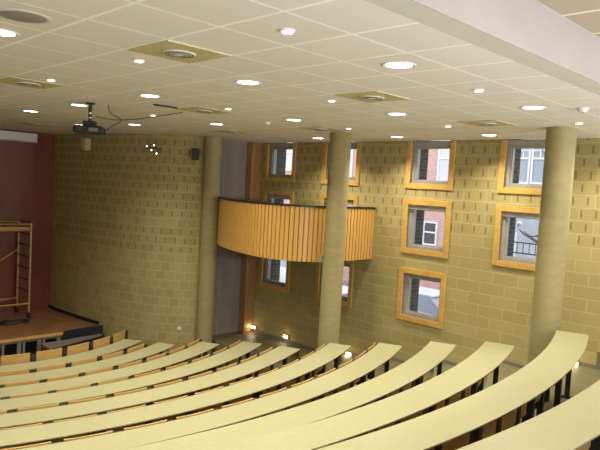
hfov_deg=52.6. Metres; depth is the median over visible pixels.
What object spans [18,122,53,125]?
ceiling vent
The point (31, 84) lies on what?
grille
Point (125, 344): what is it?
curved desk
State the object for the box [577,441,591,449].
seat
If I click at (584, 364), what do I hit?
baseboard
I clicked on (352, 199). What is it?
window
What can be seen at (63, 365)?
seat
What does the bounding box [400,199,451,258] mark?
window
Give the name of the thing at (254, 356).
seat
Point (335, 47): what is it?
ceiling
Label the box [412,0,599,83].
ceiling beam
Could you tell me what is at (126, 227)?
wall
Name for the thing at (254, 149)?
trim
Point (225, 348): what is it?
seat
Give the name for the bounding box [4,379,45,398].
seat
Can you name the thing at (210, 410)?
seat
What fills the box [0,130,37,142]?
screen housing
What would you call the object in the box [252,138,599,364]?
wall
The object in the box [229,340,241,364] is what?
seat
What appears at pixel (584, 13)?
ceiling
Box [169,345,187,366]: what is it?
seat
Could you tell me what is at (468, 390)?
seat
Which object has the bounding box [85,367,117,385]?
seat
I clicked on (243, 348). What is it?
curved desk
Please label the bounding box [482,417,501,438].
seat
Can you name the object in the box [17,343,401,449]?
curved desk
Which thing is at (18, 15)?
ceiling vent
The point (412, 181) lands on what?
window
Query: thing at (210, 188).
concrete column
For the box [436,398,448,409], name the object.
seat
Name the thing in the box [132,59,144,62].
recessed light
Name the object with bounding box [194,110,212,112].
grille
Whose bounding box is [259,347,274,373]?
seat
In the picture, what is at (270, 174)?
window
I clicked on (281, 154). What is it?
wall
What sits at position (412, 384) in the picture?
seat
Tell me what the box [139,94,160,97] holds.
recessed light
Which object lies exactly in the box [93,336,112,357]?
seat
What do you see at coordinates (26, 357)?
seat
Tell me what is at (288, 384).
seat
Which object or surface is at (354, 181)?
window
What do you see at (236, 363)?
seat
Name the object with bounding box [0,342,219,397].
curved desk
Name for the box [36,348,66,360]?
seat
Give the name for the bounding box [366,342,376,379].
seat
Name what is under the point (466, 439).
seat
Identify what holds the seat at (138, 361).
on the floor at (582, 377)
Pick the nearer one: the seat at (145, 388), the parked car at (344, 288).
the seat at (145, 388)
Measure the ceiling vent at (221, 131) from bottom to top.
0.022 m
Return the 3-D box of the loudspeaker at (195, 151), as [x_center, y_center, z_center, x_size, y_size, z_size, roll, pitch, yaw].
[-2.314,-1.568,13.487,0.144,0.252,0.258,3,4,-6]
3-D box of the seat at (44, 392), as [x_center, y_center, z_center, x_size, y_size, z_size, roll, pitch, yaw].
[-3.593,2.693,8.122,0.558,0.966,0.222,1,4,-34]
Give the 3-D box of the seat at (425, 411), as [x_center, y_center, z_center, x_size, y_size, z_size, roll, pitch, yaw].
[1.117,2.259,6.367,0.222,0.966,0.558,6,5,40]
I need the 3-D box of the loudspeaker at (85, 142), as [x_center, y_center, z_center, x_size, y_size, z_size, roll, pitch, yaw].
[-5.162,-1.948,14.690,0.192,0.282,0.186,6,5,39]
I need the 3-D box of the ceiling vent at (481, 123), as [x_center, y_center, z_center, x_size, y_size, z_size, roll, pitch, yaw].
[2.502,-1.354,8.146,0.570,0.022,0.570,0,5,-45]
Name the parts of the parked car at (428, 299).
cabin glass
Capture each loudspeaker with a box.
[81,138,90,149]
[192,148,198,159]
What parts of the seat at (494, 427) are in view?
backrest, post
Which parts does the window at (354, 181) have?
frame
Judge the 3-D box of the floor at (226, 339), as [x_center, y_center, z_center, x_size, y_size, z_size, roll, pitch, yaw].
[-1.038,2.928,13.883,1.333,0.456,2.160,0,5,-45]
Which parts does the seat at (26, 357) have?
post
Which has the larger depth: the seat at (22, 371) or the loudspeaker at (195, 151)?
the loudspeaker at (195, 151)
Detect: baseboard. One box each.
[48,305,98,324]
[253,329,599,371]
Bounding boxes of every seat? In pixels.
[0,353,35,365]
[0,368,35,387]
[0,410,15,427]
[0,423,50,448]
[0,441,60,449]
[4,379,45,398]
[10,391,54,411]
[17,403,66,441]
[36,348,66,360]
[36,363,70,371]
[47,373,84,392]
[51,414,104,442]
[56,384,96,404]
[64,430,120,441]
[67,342,92,364]
[68,395,112,418]
[71,357,101,373]
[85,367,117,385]
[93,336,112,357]
[98,377,132,396]
[102,350,126,359]
[105,405,152,431]
[113,330,127,352]
[114,387,152,409]
[118,360,145,377]
[124,419,173,430]
[127,344,146,362]
[134,369,165,389]
[146,353,169,372]
[152,395,192,422]
[153,379,186,404]
[165,362,190,382]
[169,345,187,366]
[176,409,218,419]
[187,339,201,361]
[187,371,215,395]
[191,354,212,375]
[193,386,227,413]
[213,347,228,370]
[216,362,240,387]
[221,398,257,422]
[228,377,255,404]
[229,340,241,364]
[240,355,259,380]
[258,368,280,394]
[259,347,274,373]
[259,387,289,417]
[281,359,299,388]
[290,377,316,408]
[300,351,314,381]
[315,343,326,374]
[316,368,337,399]
[337,359,354,392]
[354,350,367,384]
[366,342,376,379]
[368,420,400,433]
[386,387,402,397]
[401,409,427,422]
[403,381,414,390]
[429,445,441,449]
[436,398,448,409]
[442,432,471,449]
[449,390,464,404]
[465,386,470,397]
[477,378,483,392]
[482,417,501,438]
[501,406,521,431]
[521,404,526,422]
[535,392,544,415]
[544,388,549,402]
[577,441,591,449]
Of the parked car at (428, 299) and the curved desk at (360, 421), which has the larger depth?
the parked car at (428, 299)
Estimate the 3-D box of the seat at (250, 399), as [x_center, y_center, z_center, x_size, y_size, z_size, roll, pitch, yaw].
[-0.756,2.493,7.045,0.222,0.966,0.558,7,5,44]
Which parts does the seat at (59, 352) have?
post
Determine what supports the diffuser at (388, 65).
attached to the recessed light at (393, 64)
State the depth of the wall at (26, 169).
15.57 m
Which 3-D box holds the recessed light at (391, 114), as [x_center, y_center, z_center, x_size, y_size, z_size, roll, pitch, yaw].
[1.231,-1.406,7.720,0.268,0.008,0.268,0,5,-45]
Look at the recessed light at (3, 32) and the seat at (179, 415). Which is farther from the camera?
the seat at (179, 415)
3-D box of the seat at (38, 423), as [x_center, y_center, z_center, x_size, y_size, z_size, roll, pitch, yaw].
[-2.950,2.567,6.431,0.558,0.966,0.222,1,4,-31]
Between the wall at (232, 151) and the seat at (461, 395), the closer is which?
the seat at (461, 395)
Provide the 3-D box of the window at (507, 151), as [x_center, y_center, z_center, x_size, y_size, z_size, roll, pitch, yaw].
[3.836,-0.956,10.045,0.234,0.908,1.044,0,5,-45]
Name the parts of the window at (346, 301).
frame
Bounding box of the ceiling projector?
[72,102,105,134]
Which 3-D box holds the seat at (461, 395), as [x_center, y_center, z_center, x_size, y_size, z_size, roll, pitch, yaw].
[1.792,2.238,7.280,0.222,0.966,0.558,6,4,33]
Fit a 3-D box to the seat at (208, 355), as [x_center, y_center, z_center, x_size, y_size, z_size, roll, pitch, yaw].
[-1.713,2.667,10.189,0.222,0.966,0.558,5,4,29]
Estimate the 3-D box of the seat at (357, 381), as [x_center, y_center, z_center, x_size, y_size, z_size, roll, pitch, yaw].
[0.849,2.435,9.364,0.222,0.966,0.558,5,4,25]
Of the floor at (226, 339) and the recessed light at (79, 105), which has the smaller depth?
the recessed light at (79, 105)
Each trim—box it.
[216,139,239,334]
[238,142,261,332]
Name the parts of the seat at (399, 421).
backrest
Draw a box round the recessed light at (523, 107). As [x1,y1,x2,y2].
[520,106,546,109]
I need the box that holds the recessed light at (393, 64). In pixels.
[382,61,415,68]
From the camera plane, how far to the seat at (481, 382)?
8.39 m
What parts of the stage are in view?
cable coil, frame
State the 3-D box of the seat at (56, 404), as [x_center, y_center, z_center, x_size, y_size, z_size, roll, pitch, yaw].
[-3.140,2.632,7.359,0.558,0.966,0.222,1,4,-33]
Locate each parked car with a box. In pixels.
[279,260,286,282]
[342,285,347,295]
[418,286,439,315]
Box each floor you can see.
[0,337,599,422]
[212,331,297,358]
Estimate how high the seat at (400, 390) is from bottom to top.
0.966 m
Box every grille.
[16,82,40,86]
[162,49,195,57]
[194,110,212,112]
[313,128,327,130]
[360,96,383,100]
[477,123,495,125]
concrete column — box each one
[195,136,221,356]
[316,132,351,377]
[527,127,576,385]
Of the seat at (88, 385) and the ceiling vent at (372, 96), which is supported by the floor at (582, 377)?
the seat at (88, 385)
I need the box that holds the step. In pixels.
[41,332,104,349]
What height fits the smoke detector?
0.050 m
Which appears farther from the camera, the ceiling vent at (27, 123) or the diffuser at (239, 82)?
the ceiling vent at (27, 123)
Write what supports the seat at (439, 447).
on the floor at (582, 377)
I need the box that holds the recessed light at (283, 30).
[279,28,295,33]
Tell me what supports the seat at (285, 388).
on the floor at (582, 377)
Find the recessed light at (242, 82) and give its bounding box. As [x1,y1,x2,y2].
[234,80,261,84]
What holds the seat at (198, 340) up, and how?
on the floor at (582, 377)
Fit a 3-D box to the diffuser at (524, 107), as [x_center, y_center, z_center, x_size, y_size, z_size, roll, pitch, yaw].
[2.508,-1.260,6.528,0.214,0.002,0.214,0,5,-45]
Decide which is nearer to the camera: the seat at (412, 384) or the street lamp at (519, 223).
the seat at (412, 384)
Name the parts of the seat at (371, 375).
backrest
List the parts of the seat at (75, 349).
post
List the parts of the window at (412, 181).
frame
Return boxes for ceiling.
[0,0,599,142]
[537,0,599,37]
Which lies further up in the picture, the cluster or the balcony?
the cluster
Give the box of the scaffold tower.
[0,220,31,317]
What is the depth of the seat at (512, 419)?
5.98 m
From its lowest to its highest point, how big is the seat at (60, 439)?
0.966 m
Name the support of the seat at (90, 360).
on the floor at (582, 377)
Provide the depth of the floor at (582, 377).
9.37 m
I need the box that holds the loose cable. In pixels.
[96,104,181,130]
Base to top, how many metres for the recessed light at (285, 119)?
0.008 m
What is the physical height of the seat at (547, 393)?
0.966 m
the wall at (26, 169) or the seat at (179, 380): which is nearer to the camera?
the seat at (179, 380)
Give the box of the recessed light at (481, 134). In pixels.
[481,134,497,135]
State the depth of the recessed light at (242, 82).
5.93 m
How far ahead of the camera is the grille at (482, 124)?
8.11 m
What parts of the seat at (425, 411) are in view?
backrest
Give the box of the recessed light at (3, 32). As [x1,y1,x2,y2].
[0,28,19,37]
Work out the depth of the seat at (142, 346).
11.25 m
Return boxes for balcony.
[217,196,375,261]
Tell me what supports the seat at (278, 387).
on the floor at (582, 377)
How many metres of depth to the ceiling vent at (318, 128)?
10.14 m
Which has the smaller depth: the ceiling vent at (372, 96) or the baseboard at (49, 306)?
the ceiling vent at (372, 96)
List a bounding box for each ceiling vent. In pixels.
[0,8,51,23]
[0,77,63,88]
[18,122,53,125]
[128,40,230,63]
[176,107,231,113]
[213,130,250,133]
[297,126,343,130]
[335,91,409,102]
[457,120,514,126]
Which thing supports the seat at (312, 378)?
on the floor at (582, 377)
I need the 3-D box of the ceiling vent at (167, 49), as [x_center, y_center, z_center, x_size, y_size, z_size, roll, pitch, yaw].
[-0.935,-1.328,4.710,0.570,0.022,0.570,0,5,-45]
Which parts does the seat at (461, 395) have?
post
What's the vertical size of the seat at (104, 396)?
0.966 m
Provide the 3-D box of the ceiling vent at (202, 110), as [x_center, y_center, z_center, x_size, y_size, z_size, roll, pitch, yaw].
[-1.352,-1.596,8.520,0.570,0.022,0.570,0,5,-45]
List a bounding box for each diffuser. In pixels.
[0,30,14,35]
[238,81,258,84]
[386,63,412,67]
[524,107,542,108]
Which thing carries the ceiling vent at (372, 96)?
in the ceiling at (335, 47)
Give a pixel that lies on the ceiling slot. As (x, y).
(166, 106)
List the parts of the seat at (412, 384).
backrest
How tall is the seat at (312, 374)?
0.966 m
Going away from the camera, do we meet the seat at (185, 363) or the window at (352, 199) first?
the seat at (185, 363)
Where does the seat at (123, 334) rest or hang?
on the floor at (582, 377)
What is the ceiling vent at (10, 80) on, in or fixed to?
in the ceiling at (335, 47)
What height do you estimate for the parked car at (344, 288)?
1.480 m
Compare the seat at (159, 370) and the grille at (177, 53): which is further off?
the seat at (159, 370)
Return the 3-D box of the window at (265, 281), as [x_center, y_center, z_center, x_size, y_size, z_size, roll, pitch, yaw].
[-0.534,1.013,14.430,0.234,1.020,1.032,0,5,-45]
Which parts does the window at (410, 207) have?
frame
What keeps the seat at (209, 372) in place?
on the floor at (582, 377)
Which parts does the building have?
pane, pane, pane, pane, garage door, pane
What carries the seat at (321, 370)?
on the floor at (582, 377)
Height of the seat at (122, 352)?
0.966 m
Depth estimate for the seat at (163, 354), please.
10.42 m
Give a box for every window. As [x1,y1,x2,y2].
[259,257,289,292]
[263,190,293,206]
[264,143,296,182]
[314,260,353,307]
[320,193,357,206]
[321,142,361,185]
[396,267,446,328]
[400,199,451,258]
[405,140,455,190]
[492,205,539,270]
[497,139,545,194]
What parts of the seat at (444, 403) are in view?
backrest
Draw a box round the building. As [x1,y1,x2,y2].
[284,139,544,289]
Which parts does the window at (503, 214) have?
frame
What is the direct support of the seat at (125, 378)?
on the floor at (582, 377)
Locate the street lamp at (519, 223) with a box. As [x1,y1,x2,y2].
[513,221,521,256]
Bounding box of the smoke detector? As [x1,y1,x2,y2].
[577,107,588,112]
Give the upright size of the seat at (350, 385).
0.966 m
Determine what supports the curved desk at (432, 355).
on the floor at (582, 377)
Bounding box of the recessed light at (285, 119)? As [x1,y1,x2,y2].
[285,119,302,120]
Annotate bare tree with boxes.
[519,149,544,242]
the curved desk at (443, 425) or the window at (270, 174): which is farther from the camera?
the window at (270, 174)
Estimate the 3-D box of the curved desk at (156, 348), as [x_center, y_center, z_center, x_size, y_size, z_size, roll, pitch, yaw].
[-3.846,2.738,10.122,4.307,0.816,0.925,0,5,-45]
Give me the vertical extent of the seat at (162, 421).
0.966 m
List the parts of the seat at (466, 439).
post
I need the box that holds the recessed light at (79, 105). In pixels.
[69,104,88,106]
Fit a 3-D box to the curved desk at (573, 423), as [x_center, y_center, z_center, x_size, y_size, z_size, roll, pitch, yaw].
[1.044,1.659,3.963,9.512,0.816,1.292,0,5,-41]
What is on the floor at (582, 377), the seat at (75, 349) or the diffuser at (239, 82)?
the seat at (75, 349)
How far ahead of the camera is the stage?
14.05 m
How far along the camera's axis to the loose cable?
8.53 m
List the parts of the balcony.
handrail, backing panel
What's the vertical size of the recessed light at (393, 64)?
0.008 m
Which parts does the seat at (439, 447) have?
post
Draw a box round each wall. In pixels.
[0,129,54,312]
[50,133,204,356]
[213,139,246,334]
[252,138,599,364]
[270,139,521,311]
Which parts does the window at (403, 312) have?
frame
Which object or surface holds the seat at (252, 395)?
on the floor at (582, 377)
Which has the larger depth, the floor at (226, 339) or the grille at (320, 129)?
the floor at (226, 339)
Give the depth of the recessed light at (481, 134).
9.66 m
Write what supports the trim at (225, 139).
attached to the wall at (232, 151)
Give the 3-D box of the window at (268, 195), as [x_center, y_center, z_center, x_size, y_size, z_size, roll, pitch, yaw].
[-0.460,-0.293,14.346,0.234,1.038,1.032,0,5,-45]
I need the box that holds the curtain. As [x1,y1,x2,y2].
[0,338,55,358]
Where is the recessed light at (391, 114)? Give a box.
[386,113,406,115]
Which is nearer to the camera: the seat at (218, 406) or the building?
the seat at (218, 406)
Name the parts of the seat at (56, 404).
backrest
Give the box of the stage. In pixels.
[0,308,102,358]
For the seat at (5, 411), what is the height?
0.966 m
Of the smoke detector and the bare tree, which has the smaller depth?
the smoke detector
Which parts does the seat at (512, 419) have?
backrest, post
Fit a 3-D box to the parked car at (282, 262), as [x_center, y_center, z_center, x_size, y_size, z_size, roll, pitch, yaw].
[-0.674,1.899,25.806,1.760,1.480,4.150,0,5,-45]
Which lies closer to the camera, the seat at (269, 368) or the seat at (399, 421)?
the seat at (399, 421)
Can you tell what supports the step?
on the floor at (582, 377)
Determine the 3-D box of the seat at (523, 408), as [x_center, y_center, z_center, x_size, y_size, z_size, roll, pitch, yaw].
[2.356,2.045,6.513,0.222,0.966,0.558,6,4,35]
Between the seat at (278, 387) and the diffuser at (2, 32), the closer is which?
the diffuser at (2, 32)
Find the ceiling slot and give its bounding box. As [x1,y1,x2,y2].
[153,104,177,108]
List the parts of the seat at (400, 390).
backrest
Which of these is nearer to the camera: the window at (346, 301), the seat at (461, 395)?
the seat at (461, 395)
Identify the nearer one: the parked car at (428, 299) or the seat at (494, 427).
the seat at (494, 427)
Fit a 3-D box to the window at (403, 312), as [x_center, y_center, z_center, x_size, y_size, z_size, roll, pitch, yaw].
[2.349,1.360,11.550,0.234,1.020,1.038,0,5,-45]
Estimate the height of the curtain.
0.420 m
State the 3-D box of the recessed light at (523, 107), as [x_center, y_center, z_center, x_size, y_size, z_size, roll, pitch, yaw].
[2.508,-1.258,6.529,0.268,0.008,0.268,0,5,-45]
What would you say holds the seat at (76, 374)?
on the floor at (582, 377)
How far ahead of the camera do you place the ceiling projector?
8.31 m
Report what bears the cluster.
attached to the wall at (126, 227)
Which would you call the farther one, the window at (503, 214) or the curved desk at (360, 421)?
the window at (503, 214)
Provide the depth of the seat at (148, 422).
6.96 m
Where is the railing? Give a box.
[513,241,536,255]
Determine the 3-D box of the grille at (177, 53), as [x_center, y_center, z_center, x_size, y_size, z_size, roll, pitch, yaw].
[-0.935,-1.324,4.710,0.260,0.014,0.260,0,5,-45]
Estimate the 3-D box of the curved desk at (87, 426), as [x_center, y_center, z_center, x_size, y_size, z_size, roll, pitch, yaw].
[-1.516,2.489,7.614,7.137,0.816,1.174,0,5,-45]
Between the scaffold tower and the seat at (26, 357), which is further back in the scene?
the scaffold tower
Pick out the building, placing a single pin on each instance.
(532, 160)
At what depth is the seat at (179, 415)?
7.34 m
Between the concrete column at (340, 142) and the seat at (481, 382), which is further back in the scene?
the concrete column at (340, 142)
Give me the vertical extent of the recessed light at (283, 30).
0.016 m
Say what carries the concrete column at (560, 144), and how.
on the floor at (582, 377)
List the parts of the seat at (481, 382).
post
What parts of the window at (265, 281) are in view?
frame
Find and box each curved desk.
[0,339,141,371]
[0,341,261,410]
[0,342,175,384]
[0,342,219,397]
[0,343,350,447]
[0,346,299,428]
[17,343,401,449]
[122,341,455,449]
[210,341,514,449]
[316,330,588,449]
[457,380,599,449]
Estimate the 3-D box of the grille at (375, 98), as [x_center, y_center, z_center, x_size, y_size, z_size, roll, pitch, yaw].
[0.762,-1.337,6.407,0.260,0.014,0.260,0,5,-45]
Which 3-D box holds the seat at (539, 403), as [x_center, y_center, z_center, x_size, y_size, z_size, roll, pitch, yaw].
[2.671,2.032,6.986,0.222,0.966,0.558,6,4,32]
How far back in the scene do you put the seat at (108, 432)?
5.82 m
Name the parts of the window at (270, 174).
frame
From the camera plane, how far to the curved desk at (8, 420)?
7.80 m
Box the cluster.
[146,144,161,154]
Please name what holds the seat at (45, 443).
on the floor at (582, 377)
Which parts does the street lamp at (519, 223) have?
post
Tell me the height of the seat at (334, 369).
0.966 m

